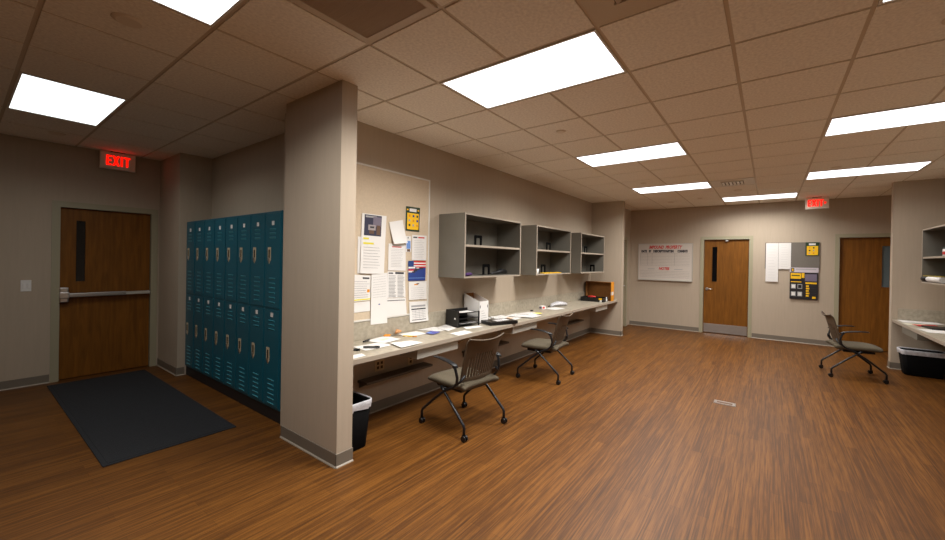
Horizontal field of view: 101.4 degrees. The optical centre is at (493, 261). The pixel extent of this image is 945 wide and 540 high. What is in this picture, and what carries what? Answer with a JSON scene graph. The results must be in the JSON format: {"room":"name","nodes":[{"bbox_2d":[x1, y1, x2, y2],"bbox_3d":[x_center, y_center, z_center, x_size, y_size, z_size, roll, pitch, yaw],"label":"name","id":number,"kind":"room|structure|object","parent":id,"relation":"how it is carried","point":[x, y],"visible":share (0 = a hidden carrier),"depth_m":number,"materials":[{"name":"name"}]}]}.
{"room":"staff workroom","nodes":[
{"label":"staff workroom","id":0,"kind":"room"},
{"bbox_2d":[0,133,160,381],"bbox_3d":[-6.281,-0.003,3.370,0.150,2.875,5.887,1,0,36],"label":"wall","id":1,"kind":"structure","parent":0,"point":[34,173],"depth_m":4.52,"materials":[{"name":"paint"}]},
{"bbox_2d":[0,374,48,390],"bbox_3d":[-6.590,1.380,2.835,0.015,0.102,4.378,1,0,36],"label":"baseboard","id":2,"kind":"structure","parent":1,"relation":"attached to","point":[43,379],"depth_m":4.46,"materials":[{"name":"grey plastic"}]},
{"bbox_2d":[20,280,30,291],"bbox_3d":[-5.406,0.276,4.462,0.012,0.130,0.080,1,0,36],"label":"light switch","id":3,"kind":"object","parent":1,"relation":"attached to","point":[25,285],"visible":1,"depth_m":4.46,"materials":[{"name":"white plastic"}]},
{"bbox_2d":[49,200,157,382],"bbox_3d":[-5.049,0.358,5.044,0.200,2.184,0.984,1,0,36],"label":"door","id":4,"kind":"structure","parent":1,"relation":"in","point":[104,258],"depth_m":5.00,"materials":[{"name":"brown wood"}]},
{"bbox_2d":[158,153,211,373],"bbox_3d":[-4.282,0.025,5.345,0.808,2.875,0.353,1,0,36],"label":"wall","id":5,"kind":"structure","parent":0,"point":[185,179],"depth_m":5.11,"materials":[{"name":"paint"}]},
{"bbox_2d":[156,358,175,375],"bbox_3d":[-4.413,1.410,5.200,0.808,0.102,0.015,1,0,36],"label":"baseboard","id":6,"kind":"structure","parent":5,"relation":"attached to","point":[162,364],"depth_m":5.20,"materials":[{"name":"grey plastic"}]},
{"bbox_2d":[212,133,284,218],"bbox_3d":[-3.067,0.048,4.787,3.733,2.875,0.150,1,0,36],"label":"wall","id":7,"kind":"structure","parent":0,"point":[247,180],"depth_m":4.57,"materials":[{"name":"paint"}]},
{"bbox_2d":[280,113,285,425],"bbox_3d":[-1.768,0.075,3.598,0.235,2.875,0.275,1,0,36],"label":"wall","id":8,"kind":"structure","parent":0,"point":[285,113],"depth_m":3.55,"materials":[{"name":"paint"}]},
{"bbox_2d":[281,79,357,453],"bbox_3d":[-1.440,0.083,3.147,0.823,2.875,0.130,1,0,36],"label":"wall partition","id":9,"kind":"structure","parent":0,"point":[320,170],"depth_m":3.00,"materials":[{"name":"paint"}]},
{"bbox_2d":[280,425,336,468],"bbox_3d":[-1.504,1.468,3.091,0.829,0.102,0.015,1,0,36],"label":"baseboard","id":10,"kind":"structure","parent":9,"relation":"attached to","point":[304,444],"depth_m":3.06,"materials":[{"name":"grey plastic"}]},
{"bbox_2d":[335,447,352,468],"bbox_3d":[-1.123,1.476,2.909,0.015,0.102,0.142,1,0,36],"label":"baseboard","id":11,"kind":"structure","parent":9,"relation":"attached to","point":[345,457],"depth_m":2.91,"materials":[{"name":"grey plastic"}]},
{"bbox_2d":[0,325,944,539],"bbox_3d":[-0.182,1.589,3.957,9.443,0.100,13.956,1,0,36],"label":"floor","id":12,"kind":"structure","parent":0,"point":[632,444],"depth_m":2.97,"materials":[{"name":"brown wood"}]},
{"bbox_2d":[47,370,235,466],"bbox_3d":[-3.772,1.470,4.002,2.900,0.011,0.865,1,0,36],"label":"entrance mat","id":13,"kind":"object","parent":12,"relation":"on","point":[121,417],"visible":1,"depth_m":3.71,"materials":[{"name":"grey carpet"}]},
{"bbox_2d":[185,221,195,368],"bbox_3d":[-3.803,0.416,5.035,0.310,1.862,0.286,1,0,36],"label":"locker","id":14,"kind":"object","parent":12,"relation":"on","point":[191,226],"visible":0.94,"depth_m":4.91,"materials":[{"name":"teal metal"}]},
{"bbox_2d":[194,220,204,373],"bbox_3d":[-3.549,0.421,4.853,0.310,1.862,0.286,1,0,36],"label":"locker","id":15,"kind":"object","parent":12,"relation":"on","point":[200,225],"visible":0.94,"depth_m":4.73,"materials":[{"name":"teal metal"}]},
{"bbox_2d":[203,219,215,378],"bbox_3d":[-3.294,0.426,4.672,0.310,1.862,0.286,1,0,36],"label":"locker","id":16,"kind":"object","parent":12,"relation":"on","point":[209,277],"visible":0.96,"depth_m":4.55,"materials":[{"name":"teal metal"}]},
{"bbox_2d":[213,217,226,383],"bbox_3d":[-3.040,0.431,4.490,0.310,1.862,0.286,1,0,36],"label":"locker","id":17,"kind":"object","parent":12,"relation":"on","point":[221,223],"visible":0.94,"depth_m":4.37,"materials":[{"name":"teal metal"}]},
{"bbox_2d":[224,216,238,389],"bbox_3d":[-2.786,0.436,4.308,0.310,1.862,0.286,1,0,36],"label":"locker","id":18,"kind":"object","parent":12,"relation":"on","point":[232,230],"visible":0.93,"depth_m":4.18,"materials":[{"name":"teal metal"}]},
{"bbox_2d":[186,366,279,423],"bbox_3d":[-2.918,1.428,4.405,2.520,0.122,0.248,1,0,36],"label":"plinth","id":19,"kind":"object","parent":12,"relation":"on","point":[251,403],"visible":0.38,"depth_m":4.12,"materials":[{"name":"black"}]},
{"bbox_2d":[236,214,251,395],"bbox_3d":[-2.532,0.442,4.127,0.310,1.862,0.286,1,0,36],"label":"locker","id":20,"kind":"object","parent":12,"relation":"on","point":[245,221],"visible":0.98,"depth_m":4.00,"materials":[{"name":"teal metal"}]},
{"bbox_2d":[249,212,265,402],"bbox_3d":[-2.277,0.447,3.945,0.310,1.862,0.286,1,0,36],"label":"locker","id":21,"kind":"object","parent":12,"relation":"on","point":[258,246],"visible":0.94,"depth_m":3.82,"materials":[{"name":"teal metal"}]},
{"bbox_2d":[263,210,283,410],"bbox_3d":[-2.023,0.452,3.763,0.310,1.862,0.286,1,0,36],"label":"locker","id":22,"kind":"object","parent":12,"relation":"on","point":[274,219],"visible":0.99,"depth_m":3.63,"materials":[{"name":"teal metal"}]},
{"bbox_2d":[352,391,371,451],"bbox_3d":[-1.218,1.324,3.221,0.371,0.397,0.244,1,0,36],"label":"waste bin","id":23,"kind":"object","parent":12,"relation":"on","point":[361,402],"visible":0.28,"depth_m":3.14,"materials":[{"name":"black plastic"}]},
{"bbox_2d":[419,332,507,442],"bbox_3d":[-0.274,1.099,3.685,0.640,0.877,0.636,1,0,42],"label":"desk chair","id":24,"kind":"object","parent":12,"relation":"on","point":[462,379],"visible":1,"depth_m":3.52,"materials":[{"name":"beige fabric"}]},
{"bbox_2d":[516,312,574,384],"bbox_3d":[0.722,1.111,5.249,0.640,0.877,0.636,1,0,31],"label":"desk chair","id":25,"kind":"object","parent":12,"relation":"on","point":[539,345],"visible":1,"depth_m":5.09,"materials":[{"name":"black"}]},
{"bbox_2d":[713,400,735,406],"bbox_3d":[2.587,1.583,4.329,0.210,0.006,0.110,1,0,36],"label":"floor outlet","id":26,"kind":"object","parent":12,"relation":"on","point":[715,401],"visible":1,"depth_m":4.32,"materials":[{"name":"grey metal"}]},
{"bbox_2d":[818,311,888,383],"bbox_3d":[5.119,1.187,5.539,0.640,0.877,0.636,1,0,29],"label":"desk chair","id":27,"kind":"object","parent":12,"relation":"on","point":[858,348],"visible":1,"depth_m":5.43,"materials":[{"name":"black"}]},
{"bbox_2d":[892,308,944,345],"bbox_3d":[4.969,1.162,3.811,0.604,0.934,4.799,1,0,36],"label":"countertop","id":28,"kind":"structure","parent":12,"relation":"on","point":[903,314],"depth_m":5.66,"materials":[{"name":"laminate"}]},
{"bbox_2d":[902,327,934,341],"bbox_3d":[5.723,0.964,5.179,0.215,0.089,0.700,1,0,36],"label":"tray","id":29,"kind":"object","parent":28,"relation":"attached to","point":[908,332],"visible":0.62,"depth_m":5.05,"materials":[{"name":"grey laminate"}]},
{"bbox_2d":[921,325,944,330],"bbox_3d":[5.816,0.868,5.052,0.220,0.022,0.300,1,0,30],"label":"folder","id":30,"kind":"object","parent":28,"relation":"on","point":[924,326],"visible":1,"depth_m":5.04,"materials":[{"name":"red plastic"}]},
{"bbox_2d":[897,347,944,378],"bbox_3d":[6.193,1.461,5.589,0.484,0.367,0.289,1,0,36],"label":"waste bin","id":31,"kind":"object","parent":12,"relation":"on","point":[926,363],"visible":1,"depth_m":5.51,"materials":[{"name":"black plastic"}]},
{"bbox_2d":[0,0,944,210],"bbox_3d":[-0.130,-1.384,3.947,9.443,0.102,13.956,1,0,36],"label":"ceiling","id":32,"kind":"structure","parent":0,"point":[747,88],"depth_m":2.86,"materials":[{"name":"beige paint"}]},
{"bbox_2d":[6,71,127,126],"bbox_3d":[-3.780,-1.395,3.406,1.195,0.009,0.586,1,0,36],"label":"recessed light","id":33,"kind":"object","parent":32,"relation":"in","point":[30,93],"visible":1,"depth_m":3.34,"materials":[{"name":"white plastic"}]},
{"bbox_2d":[99,150,135,172],"bbox_3d":[-4.883,-1.306,5.017,0.048,0.230,0.343,1,0,36],"label":"exit sign","id":34,"kind":"object","parent":32,"relation":"attached to","point":[111,160],"visible":1,"depth_m":5.00,"materials":[{"name":"red"}]},
{"bbox_2d":[110,12,146,28],"bbox_3d":[-2.056,-1.354,2.176,0.149,0.011,0.149,1,0,36],"label":"sprinkler cover","id":35,"kind":"object","parent":32,"relation":"attached to","point":[125,19],"visible":1,"depth_m":2.16,"materials":[{"name":"beige"}]},
{"bbox_2d":[150,0,242,26],"bbox_3d":[-1.301,-1.346,1.634,1.195,0.009,0.586,1,0,36],"label":"recessed light","id":36,"kind":"object","parent":32,"relation":"in","point":[208,12],"visible":1,"depth_m":2.06,"materials":[{"name":"white plastic"}]},
{"bbox_2d":[291,0,437,42],"bbox_3d":[-0.698,-1.335,1.953,0.580,0.011,0.580,1,0,36],"label":"ceiling vent","id":37,"kind":"object","parent":32,"relation":"in","point":[367,20],"visible":1,"depth_m":2.07,"materials":[{"name":"beige paint"}]},
{"bbox_2d":[440,29,626,108],"bbox_3d":[0.258,-1.323,2.768,1.195,0.009,0.586,1,0,36],"label":"recessed light","id":38,"kind":"object","parent":32,"relation":"in","point":[585,57],"visible":1,"depth_m":2.69,"materials":[{"name":"white plastic"}]},
{"bbox_2d":[579,0,671,25],"bbox_3d":[0.648,-1.305,1.741,0.590,0.023,0.590,1,0,36],"label":"ceiling vent","id":39,"kind":"object","parent":32,"relation":"in","point":[602,12],"visible":1,"depth_m":1.99,"materials":[{"name":"beige paint"}]},
{"bbox_2d":[575,141,687,166],"bbox_3d":[1.675,-1.305,4.752,1.195,0.009,0.586,1,0,36],"label":"recessed light","id":40,"kind":"object","parent":32,"relation":"in","point":[671,149],"visible":1,"depth_m":4.71,"materials":[{"name":"white plastic"}]},
{"bbox_2d":[631,181,711,193],"bbox_3d":[3.093,-1.287,6.736,1.195,0.009,0.586,1,0,36],"label":"recessed light","id":41,"kind":"object","parent":32,"relation":"in","point":[697,185],"visible":1,"depth_m":6.70,"materials":[{"name":"white plastic"}]},
{"bbox_2d":[709,177,754,187],"bbox_3d":[3.837,-1.265,6.205,0.590,0.023,0.590,1,0,36],"label":"ceiling vent","id":42,"kind":"object","parent":32,"relation":"in","point":[740,181],"visible":1,"depth_m":6.15,"materials":[{"name":"beige metal"}]},
{"bbox_2d":[722,192,797,201],"bbox_3d":[5.148,-1.254,7.516,1.195,0.009,0.586,1,0,36],"label":"recessed light","id":43,"kind":"object","parent":32,"relation":"in","point":[782,195],"visible":1,"depth_m":7.49,"materials":[{"name":"white plastic"}]},
{"bbox_2d":[805,197,828,209],"bbox_3d":[6.157,-1.123,7.357,0.353,0.225,0.048,1,0,36],"label":"exit sign","id":44,"kind":"object","parent":32,"relation":"attached to","point":[814,202],"visible":1,"depth_m":7.34,"materials":[{"name":"red"}]},
{"bbox_2d":[805,160,933,179],"bbox_3d":[5.077,-1.247,5.319,1.195,0.009,0.586,1,0,36],"label":"recessed light","id":45,"kind":"object","parent":32,"relation":"in","point":[913,166],"visible":1,"depth_m":5.28,"materials":[{"name":"white plastic"}]},
{"bbox_2d":[823,101,944,136],"bbox_3d":[3.659,-1.265,3.335,1.195,0.009,0.586,1,0,36],"label":"recessed light","id":46,"kind":"object","parent":32,"relation":"in","point":[930,112],"visible":1,"depth_m":3.43,"materials":[{"name":"white plastic"}]},
{"bbox_2d":[353,121,591,402],"bbox_3d":[0.248,0.102,6.069,0.173,2.875,6.588,1,0,36],"label":"wall","id":47,"kind":"structure","parent":0,"point":[458,184],"depth_m":5.06,"materials":[{"name":"paint"}]},
{"bbox_2d":[375,358,383,371],"bbox_3d":[-1.169,1.057,3.956,0.008,0.116,0.116,1,0,36],"label":"wall outlet","id":48,"kind":"object","parent":47,"relation":"attached to","point":[379,364],"visible":1,"depth_m":3.95,"materials":[{"name":"beige plastic"}]},
{"bbox_2d":[354,162,429,322],"bbox_3d":[-1.114,-0.185,3.990,0.018,1.535,1.230,1,0,36],"label":"tackboard","id":49,"kind":"object","parent":47,"relation":"attached to","point":[379,191],"visible":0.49,"depth_m":4.02,"materials":[{"name":"beige fabric"}]},
{"bbox_2d":[357,236,360,272],"bbox_3d":[-1.297,-0.067,3.726,0.002,0.355,0.040,1,0,36],"label":"notice","id":50,"kind":"object","parent":49,"relation":"attached to","point":[359,238],"visible":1,"depth_m":3.72,"materials":[{"name":"white paper"}]},
{"bbox_2d":[354,301,369,312],"bbox_3d":[-1.286,0.437,3.752,0.002,0.099,0.200,1,0,36],"label":"notice","id":51,"kind":"object","parent":49,"relation":"attached to","point":[359,306],"visible":0.85,"depth_m":3.76,"materials":[{"name":"white paper"}]},
{"bbox_2d":[354,275,370,301],"bbox_3d":[-1.283,0.251,3.749,0.004,0.261,0.206,1,0,36],"label":"notice","id":52,"kind":"object","parent":49,"relation":"attached to","point":[362,285],"visible":0.87,"depth_m":3.76,"materials":[{"name":"white paper"}]},
{"bbox_2d":[360,213,386,273],"bbox_3d":[-1.195,-0.176,3.848,0.014,0.595,0.310,1,0,36],"label":"notice","id":53,"kind":"object","parent":49,"relation":"attached to","point":[373,231],"visible":1,"depth_m":3.84,"materials":[{"name":"white paper"}]},
{"bbox_2d":[371,273,386,324],"bbox_3d":[-1.159,0.371,3.916,0.004,0.522,0.205,1,0,36],"label":"notice","id":54,"kind":"object","parent":49,"relation":"attached to","point":[378,281],"visible":1,"depth_m":3.91,"materials":[{"name":"white paper"}]},
{"bbox_2d":[387,271,405,297],"bbox_3d":[-1.030,0.241,4.103,0.004,0.285,0.248,1,0,36],"label":"pinned newsletter","id":55,"kind":"object","parent":49,"relation":"attached to","point":[395,280],"visible":1,"depth_m":4.10,"materials":[{"name":"white paper"}]},
{"bbox_2d":[388,243,405,270],"bbox_3d":[-1.025,-0.049,4.099,0.004,0.285,0.239,1,0,36],"label":"notice","id":56,"kind":"object","parent":49,"relation":"attached to","point":[396,252],"visible":1,"depth_m":4.10,"materials":[{"name":"white paper"}]},
{"bbox_2d":[387,298,406,316],"bbox_3d":[-1.028,0.473,4.111,0.002,0.191,0.267,1,0,36],"label":"notice","id":57,"kind":"object","parent":49,"relation":"attached to","point":[395,306],"visible":1,"depth_m":4.10,"materials":[{"name":"white paper"}]},
{"bbox_2d":[389,220,407,243],"bbox_3d":[-1.002,-0.319,4.084,0.045,0.264,0.228,1,0,36],"label":"notice","id":58,"kind":"object","parent":49,"relation":"attached to","point":[397,227],"visible":1,"depth_m":4.08,"materials":[{"name":"white paper"}]},
{"bbox_2d":[406,236,410,251],"bbox_3d":[-0.934,-0.196,4.227,0.002,0.174,0.078,1,0,36],"label":"card","id":59,"kind":"object","parent":49,"relation":"attached to","point":[408,245],"visible":0.96,"depth_m":4.23,"materials":[{"name":"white paper"}]},
{"bbox_2d":[406,206,419,231],"bbox_3d":[-0.895,-0.473,4.273,0.004,0.271,0.207,1,0,36],"label":"poster","id":60,"kind":"object","parent":49,"relation":"attached to","point":[412,213],"visible":1,"depth_m":4.27,"materials":[{"name":"yellow paper"}]},
{"bbox_2d":[408,261,425,280],"bbox_3d":[-0.860,0.101,4.330,0.004,0.223,0.264,1,0,36],"label":"picture","id":61,"kind":"object","parent":49,"relation":"attached to","point":[416,269],"visible":1,"depth_m":4.32,"materials":[{"name":"blue paper"}]},
{"bbox_2d":[409,281,426,299],"bbox_3d":[-0.855,0.322,4.348,0.003,0.208,0.278,1,0,36],"label":"notice","id":62,"kind":"object","parent":49,"relation":"attached to","point":[417,289],"visible":1,"depth_m":4.34,"materials":[{"name":"white paper"}]},
{"bbox_2d":[409,301,427,322],"bbox_3d":[-0.841,0.559,4.357,0.018,0.234,0.288,1,0,36],"label":"notice","id":63,"kind":"object","parent":49,"relation":"attached to","point":[418,310],"visible":1,"depth_m":4.35,"materials":[{"name":"white paper"}]},
{"bbox_2d":[412,235,426,259],"bbox_3d":[-0.840,-0.160,4.355,0.004,0.283,0.221,1,0,36],"label":"notice","id":64,"kind":"object","parent":49,"relation":"attached to","point":[418,241],"visible":1,"depth_m":4.35,"materials":[{"name":"white paper"}]},
{"bbox_2d":[358,362,432,387],"bbox_3d":[-1.008,1.194,4.062,0.148,0.082,0.880,1,0,36],"label":"shelf","id":65,"kind":"object","parent":47,"relation":"attached to","point":[405,370],"visible":1,"depth_m":3.98,"materials":[{"name":"brown laminate"}]},
{"bbox_2d":[354,291,584,340],"bbox_3d":[0.279,0.692,5.962,0.019,0.174,6.454,1,0,36],"label":"backsplash","id":66,"kind":"structure","parent":47,"relation":"attached to","point":[362,330],"depth_m":4.57,"materials":[{"name":"laminate"}]},
{"bbox_2d":[438,212,520,277],"bbox_3d":[-0.142,-0.187,5.016,0.404,0.753,1.220,1,0,36],"label":"upper cabinet","id":67,"kind":"object","parent":47,"relation":"attached to","point":[500,248],"visible":0.98,"depth_m":5.12,"materials":[{"name":"grey laminate"}]},
{"bbox_2d":[477,264,489,274],"bbox_3d":[-0.141,0.099,5.135,0.106,0.140,0.150,1,0,36],"label":"bookend","id":68,"kind":"object","parent":67,"relation":"on","point":[483,265],"visible":1,"depth_m":5.09,"materials":[{"name":"black metal"}]},
{"bbox_2d":[466,244,519,249],"bbox_3d":[-0.141,-0.189,5.016,0.385,0.025,1.182,1,0,36],"label":"shelf","id":69,"kind":"object","parent":67,"relation":"attached to","point":[468,246],"depth_m":5.11,"materials":[{"name":"grey laminate"}]},
{"bbox_2d":[369,328,589,413],"bbox_3d":[0.263,1.489,5.967,0.015,0.102,6.458,1,0,36],"label":"baseboard","id":70,"kind":"structure","parent":47,"relation":"attached to","point":[390,401],"depth_m":4.44,"materials":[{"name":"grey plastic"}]},
{"bbox_2d":[353,291,617,364],"bbox_3d":[0.517,0.853,5.791,0.611,0.485,6.454,1,0,36],"label":"countertop","id":71,"kind":"structure","parent":47,"relation":"attached to","point":[364,330],"depth_m":4.40,"materials":[{"name":"laminate"}]},
{"bbox_2d":[354,343,389,350],"bbox_3d":[-1.097,0.762,3.494,0.200,0.003,0.293,1,0,36],"label":"paper sheet","id":72,"kind":"object","parent":71,"relation":"on","point":[372,344],"visible":0.8,"depth_m":3.52,"materials":[{"name":"white paper"}]},
{"bbox_2d":[369,336,398,342],"bbox_3d":[-1.069,0.758,3.771,0.231,0.003,0.281,1,0,26],"label":"paper sheet","id":73,"kind":"object","parent":71,"relation":"on","point":[384,339],"visible":0.89,"depth_m":3.77,"materials":[{"name":"white paper"}]},
{"bbox_2d":[391,341,422,346],"bbox_3d":[-0.839,0.759,3.602,0.225,0.003,0.264,1,0,36],"label":"paper sheet","id":74,"kind":"object","parent":71,"relation":"on","point":[403,343],"visible":1,"depth_m":3.60,"materials":[{"name":"white paper"}]},
{"bbox_2d":[400,331,426,336],"bbox_3d":[-0.873,0.763,4.098,0.199,0.003,0.266,1,0,44],"label":"paper sheet","id":75,"kind":"object","parent":71,"relation":"on","point":[414,333],"visible":0.92,"depth_m":4.12,"materials":[{"name":"white paper"}]},
{"bbox_2d":[400,340,457,358],"bbox_3d":[-0.647,0.863,3.919,0.240,0.101,0.577,1,0,36],"label":"tray","id":76,"kind":"object","parent":71,"relation":"attached to","point":[421,353],"visible":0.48,"depth_m":3.77,"materials":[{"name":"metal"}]},
{"bbox_2d":[446,307,479,327],"bbox_3d":[-0.379,0.675,4.713,0.336,0.195,0.240,1,0,-44],"label":"tray","id":77,"kind":"object","parent":71,"relation":"on","point":[453,317],"visible":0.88,"depth_m":4.64,"materials":[{"name":"black plastic"}]},
{"bbox_2d":[464,292,488,322],"bbox_3d":[-0.228,0.589,4.997,0.251,0.370,0.196,1,0,36],"label":"box","id":78,"kind":"object","parent":71,"relation":"on","point":[473,301],"visible":0.83,"depth_m":4.93,"materials":[{"name":"white cardboard"}]},
{"bbox_2d":[481,318,517,325],"bbox_3d":[0.071,0.759,4.895,0.405,0.040,0.234,1,0,-33],"label":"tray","id":79,"kind":"object","parent":71,"relation":"on","point":[490,322],"visible":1,"depth_m":4.81,"materials":[{"name":"black plastic"}]},
{"bbox_2d":[497,321,536,333],"bbox_3d":[0.325,0.875,5.281,0.240,0.101,0.630,1,0,36],"label":"tray","id":80,"kind":"object","parent":71,"relation":"attached to","point":[520,328],"visible":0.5,"depth_m":5.09,"materials":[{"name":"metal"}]},
{"bbox_2d":[580,296,607,301],"bbox_3d":[2.062,0.761,7.931,0.480,0.085,0.280,1,0,36],"label":"tray","id":81,"kind":"object","parent":71,"relation":"on","point":[583,298],"visible":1,"depth_m":7.84,"materials":[{"name":"black plastic"}]},
{"bbox_2d":[584,305,606,311],"bbox_3d":[2.022,0.896,7.657,0.240,0.101,0.630,1,0,36],"label":"tray","id":82,"kind":"object","parent":71,"relation":"attached to","point":[595,309],"visible":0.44,"depth_m":7.44,"materials":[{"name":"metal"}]},
{"bbox_2d":[585,281,613,300],"bbox_3d":[2.228,0.608,8.161,0.569,0.395,0.175,1,0,36],"label":"carton","id":83,"kind":"object","parent":71,"relation":"on","point":[592,288],"visible":0.86,"depth_m":8.21,"materials":[{"name":"brown cardboard"}]},
{"bbox_2d":[520,225,570,274],"bbox_3d":[0.828,-0.175,6.375,0.404,0.753,1.220,1,0,36],"label":"upper cabinet","id":84,"kind":"object","parent":47,"relation":"attached to","point":[534,238],"visible":0.89,"depth_m":6.67,"materials":[{"name":"grey laminate"}]},
{"bbox_2d":[537,249,569,252],"bbox_3d":[0.829,-0.176,6.374,0.385,0.025,1.182,1,0,36],"label":"shelf","id":85,"kind":"object","parent":84,"relation":"attached to","point":[538,250],"depth_m":6.63,"materials":[{"name":"grey laminate"}]},
{"bbox_2d":[571,233,604,272],"bbox_3d":[1.799,-0.163,7.734,0.404,0.753,1.220,1,0,36],"label":"upper cabinet","id":86,"kind":"object","parent":47,"relation":"attached to","point":[581,261],"visible":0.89,"depth_m":8.12,"materials":[{"name":"grey laminate"}]},
{"bbox_2d":[590,201,624,330],"bbox_3d":[2.475,0.133,8.447,0.687,2.875,0.130,1,0,36],"label":"wall","id":87,"kind":"structure","parent":0,"point":[608,218],"depth_m":8.32,"materials":[{"name":"paint"}]},
{"bbox_2d":[590,328,620,335],"bbox_3d":[2.417,1.518,8.387,0.678,0.102,0.015,1,0,36],"label":"baseboard","id":88,"kind":"structure","parent":87,"relation":"attached to","point":[593,330],"depth_m":8.38,"materials":[{"name":"grey plastic"}]},
{"bbox_2d":[624,209,630,325],"bbox_3d":[2.929,0.138,9.171,0.150,2.875,1.576,1,0,36],"label":"wall","id":89,"kind":"structure","parent":0,"point":[627,232],"depth_m":9.65,"materials":[{"name":"paint"}]},
{"bbox_2d":[623,237,627,325],"bbox_3d":[2.917,0.483,9.142,0.155,2.184,1.080,1,0,36],"label":"door","id":90,"kind":"structure","parent":89,"relation":"in","point":[625,238],"depth_m":9.50,"materials":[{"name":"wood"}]},
{"bbox_2d":[629,195,891,340],"bbox_3d":[5.533,0.186,8.370,5.320,2.875,0.150,1,0,36],"label":"wall","id":91,"kind":"structure","parent":0,"point":[652,301],"depth_m":8.16,"materials":[{"name":"paint"}]},
{"bbox_2d":[629,321,698,331],"bbox_3d":[4.062,1.544,9.308,1.560,0.102,0.015,1,0,36],"label":"baseboard","id":92,"kind":"structure","parent":91,"relation":"attached to","point":[648,324],"depth_m":9.27,"materials":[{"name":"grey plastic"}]},
{"bbox_2d":[638,243,692,281],"bbox_3d":[4.092,0.005,9.273,1.224,0.894,0.060,1,0,36],"label":"whiteboard","id":93,"kind":"object","parent":91,"relation":"attached to","point":[669,261],"visible":1,"depth_m":9.26,"materials":[{"name":"white plastic"}]},
{"bbox_2d":[699,236,752,337],"bbox_3d":[5.159,0.524,8.604,1.000,2.184,0.180,1,0,36],"label":"door","id":94,"kind":"structure","parent":91,"relation":"in","point":[726,262],"depth_m":8.57,"materials":[{"name":"brown wood"}]},
{"bbox_2d":[765,242,819,269],"bbox_3d":[6.075,-0.125,7.881,0.884,0.544,0.020,1,0,36],"label":"bulletin board","id":95,"kind":"object","parent":91,"relation":"attached to","point":[798,258],"visible":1,"depth_m":7.79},
{"bbox_2d":[765,243,778,281],"bbox_3d":[5.801,0.010,8.058,0.210,0.804,0.004,1,0,36],"label":"sheet","id":96,"kind":"object","parent":95,"relation":"attached to","point":[771,248],"visible":1,"depth_m":8.06,"materials":[{"name":"white paper"}]},
{"bbox_2d":[778,243,790,268],"bbox_3d":[5.976,-0.120,7.935,0.204,0.537,0.004,1,0,36],"label":"sheet","id":97,"kind":"object","parent":95,"relation":"attached to","point":[784,261],"visible":1,"depth_m":7.94,"materials":[{"name":"white paper"}]},
{"bbox_2d":[805,242,818,255],"bbox_3d":[6.332,-0.256,7.682,0.210,0.268,0.003,1,0,36],"label":"poster","id":98,"kind":"object","parent":95,"relation":"attached to","point":[812,248],"visible":1,"depth_m":7.68,"materials":[{"name":"yellow paper"}]},
{"bbox_2d":[752,333,832,346],"bbox_3d":[6.051,1.584,7.887,1.310,0.102,0.015,1,0,36],"label":"baseboard","id":99,"kind":"structure","parent":91,"relation":"attached to","point":[754,335],"depth_m":7.88,"materials":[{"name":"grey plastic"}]},
{"bbox_2d":[789,272,817,299],"bbox_3d":[6.217,0.483,7.751,0.447,0.540,0.004,1,0,36],"label":"poster","id":100,"kind":"object","parent":91,"relation":"attached to","point":[803,285],"visible":1,"depth_m":7.75,"materials":[{"name":"black paper"}]},
{"bbox_2d":[790,267,818,272],"bbox_3d":[6.224,0.165,7.753,0.452,0.097,0.002,1,0,36],"label":"banner","id":101,"kind":"object","parent":91,"relation":"attached to","point":[792,269],"visible":1,"depth_m":7.74,"materials":[{"name":"grey paper"}]},
{"bbox_2d":[833,233,890,351],"bbox_3d":[7.052,0.562,7.251,1.015,2.184,0.180,1,0,36],"label":"door","id":102,"kind":"structure","parent":91,"relation":"in","point":[862,261],"depth_m":7.29,"materials":[{"name":"brown wood"}]},
{"bbox_2d":[888,178,944,362],"bbox_3d":[6.415,0.211,5.816,0.615,2.875,0.130,1,0,36],"label":"wall","id":103,"kind":"structure","parent":0,"point":[916,205],"depth_m":5.82,"materials":[{"name":"paint"}]},
{"bbox_2d":[890,362,944,375],"bbox_3d":[6.340,1.596,5.768,0.606,0.102,0.015,1,0,36],"label":"baseboard","id":104,"kind":"structure","parent":103,"relation":"attached to","point":[893,365],"depth_m":5.91,"materials":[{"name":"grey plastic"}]},
{"bbox_2d":[898,308,944,322],"bbox_3d":[5.000,0.783,3.792,0.544,0.174,4.799,1,0,36],"label":"backsplash","id":105,"kind":"structure","parent":103,"relation":"attached to","point":[903,314],"depth_m":5.74,"materials":[{"name":"laminate"}]},
{"bbox_3d":[3.580,0.177,1.190,0.150,2.875,13.806,1,0,36],"label":"wall","id":106,"kind":"structure","parent":0,"visible":0},
{"bbox_2d":[921,224,944,285],"bbox_3d":[5.851,-0.082,4.839,0.404,0.753,1.220,1,0,36],"label":"upper cabinet","id":107,"kind":"object","parent":106,"relation":"attached to","point":[933,238],"visible":0.98,"depth_m":5.37,"materials":[{"name":"grey laminate"}]},
{"bbox_2d":[920,275,944,282],"bbox_3d":[5.861,0.230,5.149,0.090,0.088,0.760,1,0,36],"label":"rolled papers","id":108,"kind":"object","parent":107,"relation":"on","point":[926,278],"visible":1,"depth_m":5.05,"materials":[{"name":"white paper"}]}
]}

